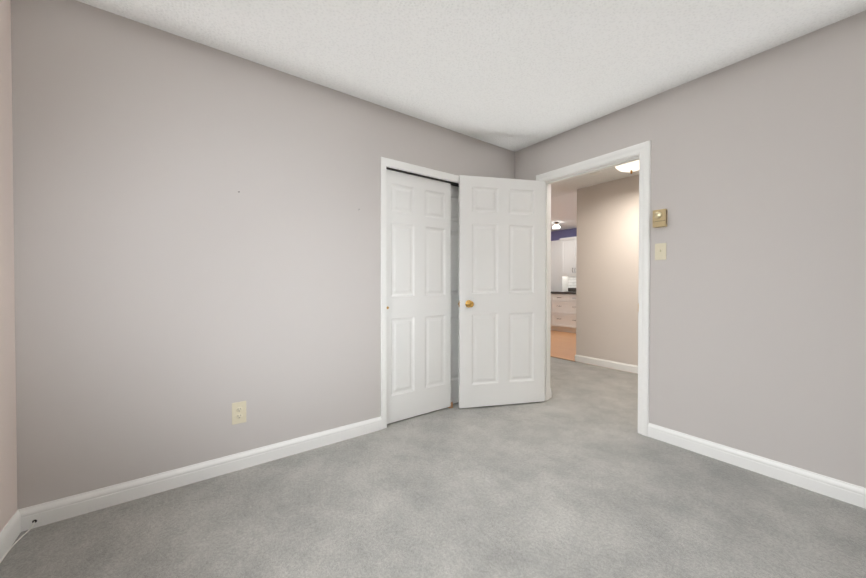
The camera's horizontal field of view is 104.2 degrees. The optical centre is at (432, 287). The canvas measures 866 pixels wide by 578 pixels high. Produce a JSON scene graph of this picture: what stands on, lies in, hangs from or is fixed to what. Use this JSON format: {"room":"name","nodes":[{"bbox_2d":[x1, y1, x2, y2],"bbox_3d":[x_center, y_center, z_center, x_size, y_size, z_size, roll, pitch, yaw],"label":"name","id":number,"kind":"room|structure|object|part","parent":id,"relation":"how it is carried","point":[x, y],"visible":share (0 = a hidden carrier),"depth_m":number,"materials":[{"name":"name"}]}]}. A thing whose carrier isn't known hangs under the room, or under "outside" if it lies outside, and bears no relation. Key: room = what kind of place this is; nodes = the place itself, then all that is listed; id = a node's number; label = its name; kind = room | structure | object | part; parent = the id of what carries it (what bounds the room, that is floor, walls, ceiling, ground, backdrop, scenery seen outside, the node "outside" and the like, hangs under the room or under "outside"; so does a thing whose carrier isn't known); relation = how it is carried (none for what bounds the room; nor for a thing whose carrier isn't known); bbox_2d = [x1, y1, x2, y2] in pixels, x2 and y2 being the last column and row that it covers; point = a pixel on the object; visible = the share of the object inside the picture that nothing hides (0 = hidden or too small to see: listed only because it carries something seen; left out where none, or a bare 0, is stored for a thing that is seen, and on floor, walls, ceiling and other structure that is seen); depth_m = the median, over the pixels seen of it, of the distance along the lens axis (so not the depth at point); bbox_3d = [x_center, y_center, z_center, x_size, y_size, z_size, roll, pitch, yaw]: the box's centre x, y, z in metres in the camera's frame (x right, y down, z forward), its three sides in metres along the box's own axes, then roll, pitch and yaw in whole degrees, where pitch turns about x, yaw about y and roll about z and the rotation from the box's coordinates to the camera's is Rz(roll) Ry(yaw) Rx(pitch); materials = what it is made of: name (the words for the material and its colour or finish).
{"room":"empty bedroom","nodes":[
{"label":"empty bedroom","id":0,"kind":"room"},
{"bbox_2d":[0,0,16,531],"bbox_3d":[-1.005,-0.120,0.241,0.115,2.410,2.950,0,1,-36],"label":"wall","id":1,"kind":"structure","parent":0,"point":[8,472],"depth_m":1.41,"materials":[{"name":"paint"}]},
{"bbox_2d":[0,508,27,560],"bbox_3d":[-0.953,1.037,0.291,0.013,0.096,2.950,0,1,-36],"label":"baseboard","id":2,"kind":"structure","parent":1,"relation":"attached to","point":[18,523],"depth_m":1.41,"materials":[{"name":"white wood"}]},
{"bbox_2d":[11,0,514,509],"bbox_3d":[-0.583,-0.143,2.441,3.385,2.410,0.115,0,1,-36],"label":"wall","id":3,"kind":"structure","parent":0,"point":[197,240],"depth_m":1.81,"materials":[{"name":"paint"}]},
{"bbox_2d":[24,416,381,529],"bbox_3d":[-1.091,1.018,2.005,1.745,0.096,0.013,0,1,-36],"label":"baseboard","id":4,"kind":"structure","parent":3,"relation":"attached to","point":[42,514],"depth_m":1.81,"materials":[{"name":"white wood"}]},
{"bbox_2d":[232,401,245,424],"bbox_3d":[-1.135,0.734,1.973,0.074,0.126,0.008,0,1,-36],"label":"electrical outlet","id":5,"kind":"object","parent":3,"relation":"attached to","point":[238,412],"visible":1,"depth_m":1.97,"materials":[{"name":"beige plastic"}]},
{"bbox_2d":[386,169,450,423],"bbox_3d":[-0.117,0.071,2.767,0.652,1.950,0.038,0,1,-36],"label":"sliding closet door","id":6,"kind":"structure","parent":3,"relation":"in","point":[418,213],"depth_m":2.74,"materials":[{"name":"white wood"}]},
{"bbox_2d":[381,157,458,428],"bbox_3d":[0.147,0.041,2.897,1.322,2.031,0.010,0,1,-36],"label":"trim","id":7,"kind":"structure","parent":3,"relation":"attached to","point":[392,163],"depth_m":2.52,"materials":[{"name":"white wood"}]},
{"bbox_2d":[386,166,458,183],"bbox_3d":[0.111,0.061,2.947,1.270,1.990,0.115,0,1,-36],"label":"door frame","id":8,"kind":"structure","parent":3,"relation":"attached to","point":[421,174],"depth_m":2.73,"materials":[{"name":"white"}]},
{"bbox_2d":[386,167,458,186],"bbox_3d":[0.105,-0.914,2.945,1.240,0.010,0.090,0,1,-36],"label":"track rail","id":9,"kind":"object","parent":3,"relation":"attached to","point":[451,183],"visible":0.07,"depth_m":2.77,"materials":[{"name":"grey metal"}]},
{"bbox_2d":[451,185,458,403],"bbox_3d":[0.330,0.067,3.141,0.652,1.950,0.038,0,1,-36],"label":"sliding closet door","id":10,"kind":"structure","parent":3,"relation":"in","point":[454,294],"depth_m":3.03,"materials":[{"name":"white wood"}]},
{"bbox_2d":[0,357,865,577],"bbox_3d":[0.606,1.093,2.289,5.115,0.060,4.980,0,1,-36],"label":"floor carpet","id":11,"kind":"object","parent":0,"point":[577,475],"visible":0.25,"depth_m":1.59,"materials":[{"name":"grey carpet"}]},
{"bbox_2d":[0,521,34,562],"bbox_3d":[-1.620,1.059,1.254,0.045,0.033,0.592,0,1,-36],"label":"cord","id":12,"kind":"object","parent":11,"relation":"on","point":[17,541],"visible":1,"depth_m":1.42,"materials":[{"name":"white plastic"}]},
{"bbox_2d":[76,0,865,231],"bbox_3d":[1.295,-1.415,3.999,8.270,0.100,6.980,0,1,-36],"label":"ceiling","id":13,"kind":"structure","parent":0,"point":[514,75],"depth_m":1.88,"materials":[{"name":"white paint"}]},
{"bbox_2d":[552,222,559,228],"bbox_3d":[2.649,-1.337,7.239,0.170,0.128,0.170,0,1,-36],"label":"kitchen ceiling light","id":14,"kind":"object","parent":13,"relation":"attached to","point":[556,226],"visible":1,"depth_m":7.19,"materials":[{"name":"white glass"}]},
{"bbox_2d":[589,170,601,174],"bbox_3d":[1.899,-1.346,3.950,0.140,0.038,0.140,0,1,-36],"label":"smoke detector","id":15,"kind":"object","parent":13,"relation":"attached to","point":[596,173],"visible":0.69,"depth_m":3.92,"materials":[{"name":"white plastic"}]},
{"bbox_2d":[615,160,638,173],"bbox_3d":[2.074,-1.274,3.522,0.352,0.172,0.352,0,1,-36],"label":"light","id":16,"kind":"object","parent":13,"relation":"attached to","point":[630,167],"visible":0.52,"depth_m":3.48,"materials":[{"name":"white glass"}]},
{"bbox_2d":[551,240,570,291],"bbox_3d":[3.042,-0.518,8.207,0.270,1.224,0.410,0,1,-36],"label":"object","id":17,"kind":"structure","parent":0,"point":[563,280],"depth_m":8.09,"materials":[{"name":"white"}]},
{"bbox_2d":[550,330,575,360],"bbox_3d":[2.732,1.050,6.398,3.155,0.058,4.830,0,1,-36],"label":"floor","id":18,"kind":"structure","parent":0,"point":[563,345],"depth_m":5.96,"materials":[{"name":"orange wood"}]},
{"bbox_2d":[551,292,575,332],"bbox_3d":[3.225,0.572,7.673,0.615,0.866,0.770,0,1,-36],"label":"base cabinet","id":19,"kind":"object","parent":18,"relation":"on","point":[563,307],"depth_m":7.58,"materials":[{"name":"white wood"}]},
{"bbox_3d":[2.872,0.228,7.649,0.019,0.145,0.375,0,1,-36],"label":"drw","id":20,"kind":"part","parent":19,"relation":"part of","materials":[{"name":"white wood"}]},
{"bbox_3d":[2.984,0.453,7.497,0.019,0.278,0.756,0,1,-36],"label":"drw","id":21,"kind":"part","parent":19,"relation":"part of","materials":[{"name":"white wood"}]},
{"bbox_3d":[2.984,0.743,7.500,0.019,0.278,0.756,0,1,-36],"label":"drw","id":22,"kind":"part","parent":19,"relation":"part of","materials":[{"name":"white wood"}]},
{"bbox_3d":[3.096,0.231,7.341,0.019,0.145,0.375,0,1,-36],"label":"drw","id":23,"kind":"part","parent":19,"relation":"part of","materials":[{"name":"white wood"}]},
{"bbox_2d":[567,292,575,295],"bbox_3d":[3.187,0.119,7.708,0.631,0.040,2.400,0,1,-36],"label":"countertop","id":24,"kind":"structure","parent":19,"relation":"on","point":[568,293],"depth_m":7.40,"materials":[{"name":"black stone"}]},
{"bbox_2d":[551,228,576,240],"bbox_3d":[3.962,-0.196,7.278,0.115,2.410,4.600,0,1,-36],"label":"wall","id":25,"kind":"structure","parent":0,"point":[557,235],"depth_m":8.23,"materials":[{"name":"paint"}]},
{"bbox_2d":[559,236,576,275],"bbox_3d":[3.360,-0.709,7.717,0.329,0.825,0.747,0,1,-36],"label":"upper cabinet","id":26,"kind":"object","parent":25,"relation":"attached to","point":[567,248],"depth_m":7.77,"materials":[{"name":"white wood"}]},
{"bbox_2d":[567,288,575,291],"bbox_3d":[3.433,0.054,7.886,0.022,0.087,2.400,0,1,-36],"label":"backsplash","id":27,"kind":"structure","parent":25,"relation":"attached to","point":[568,289],"depth_m":8.04,"materials":[{"name":"grey tile"}]},
{"bbox_2d":[576,174,638,365],"bbox_3d":[3.130,-0.153,3.285,0.115,2.410,3.645,0,1,-36],"label":"wall","id":28,"kind":"structure","parent":0,"point":[607,273],"depth_m":4.36,"materials":[{"name":"paint"}]},
{"bbox_2d":[575,354,637,373],"bbox_3d":[3.041,1.004,3.311,0.013,0.096,3.543,0,1,-36],"label":"baseboard","id":29,"kind":"structure","parent":28,"relation":"attached to","point":[631,368],"depth_m":4.36,"materials":[{"name":"white wood"}]},
{"bbox_2d":[515,10,865,487],"bbox_3d":[1.322,-0.147,2.796,0.115,2.410,4.980,0,1,-36],"label":"wall","id":30,"kind":"structure","parent":0,"point":[757,344],"depth_m":1.93,"materials":[{"name":"paint"}]},
{"bbox_2d":[536,140,650,436],"bbox_3d":[1.298,0.006,2.815,0.134,2.103,0.965,0,1,-36],"label":"door frame","id":31,"kind":"structure","parent":30,"relation":"attached to","point":[643,149],"depth_m":2.44,"materials":[{"name":"white wood"}]},
{"bbox_2d":[459,175,544,407],"bbox_3d":[0.622,0.038,3.004,0.808,2.010,0.160,0,1,-12],"label":"room door","id":32,"kind":"structure","parent":31,"relation":"attached to","point":[501,288],"depth_m":2.98,"materials":[{"name":"white wood"}]},
{"bbox_3d":[0.318,0.142,2.888,0.065,0.065,0.062,0,1,-12],"label":"knob","id":33,"kind":"part","parent":32,"relation":"part of","materials":[{"name":"gold metal"}]},
{"bbox_2d":[653,209,666,227],"bbox_3d":[1.565,-0.477,2.325,0.043,0.121,0.081,0,1,-36],"label":"thermostat","id":34,"kind":"object","parent":30,"relation":"attached to","point":[659,218],"visible":1,"depth_m":2.31,"materials":[{"name":"beige plastic"}]},
{"bbox_2d":[655,243,665,259],"bbox_3d":[1.573,-0.249,2.333,0.022,0.115,0.070,0,1,-36],"label":"light switch","id":35,"kind":"object","parent":30,"relation":"attached to","point":[660,251],"visible":1,"depth_m":2.33,"materials":[{"name":"beige plastic"}]},
{"bbox_2d":[648,423,865,508],"bbox_3d":[2.031,1.021,1.723,0.013,0.096,1.680,0,1,-36],"label":"baseboard","id":36,"kind":"structure","parent":30,"relation":"attached to","point":[850,493],"depth_m":1.90,"materials":[{"name":"white wood"}]}
]}

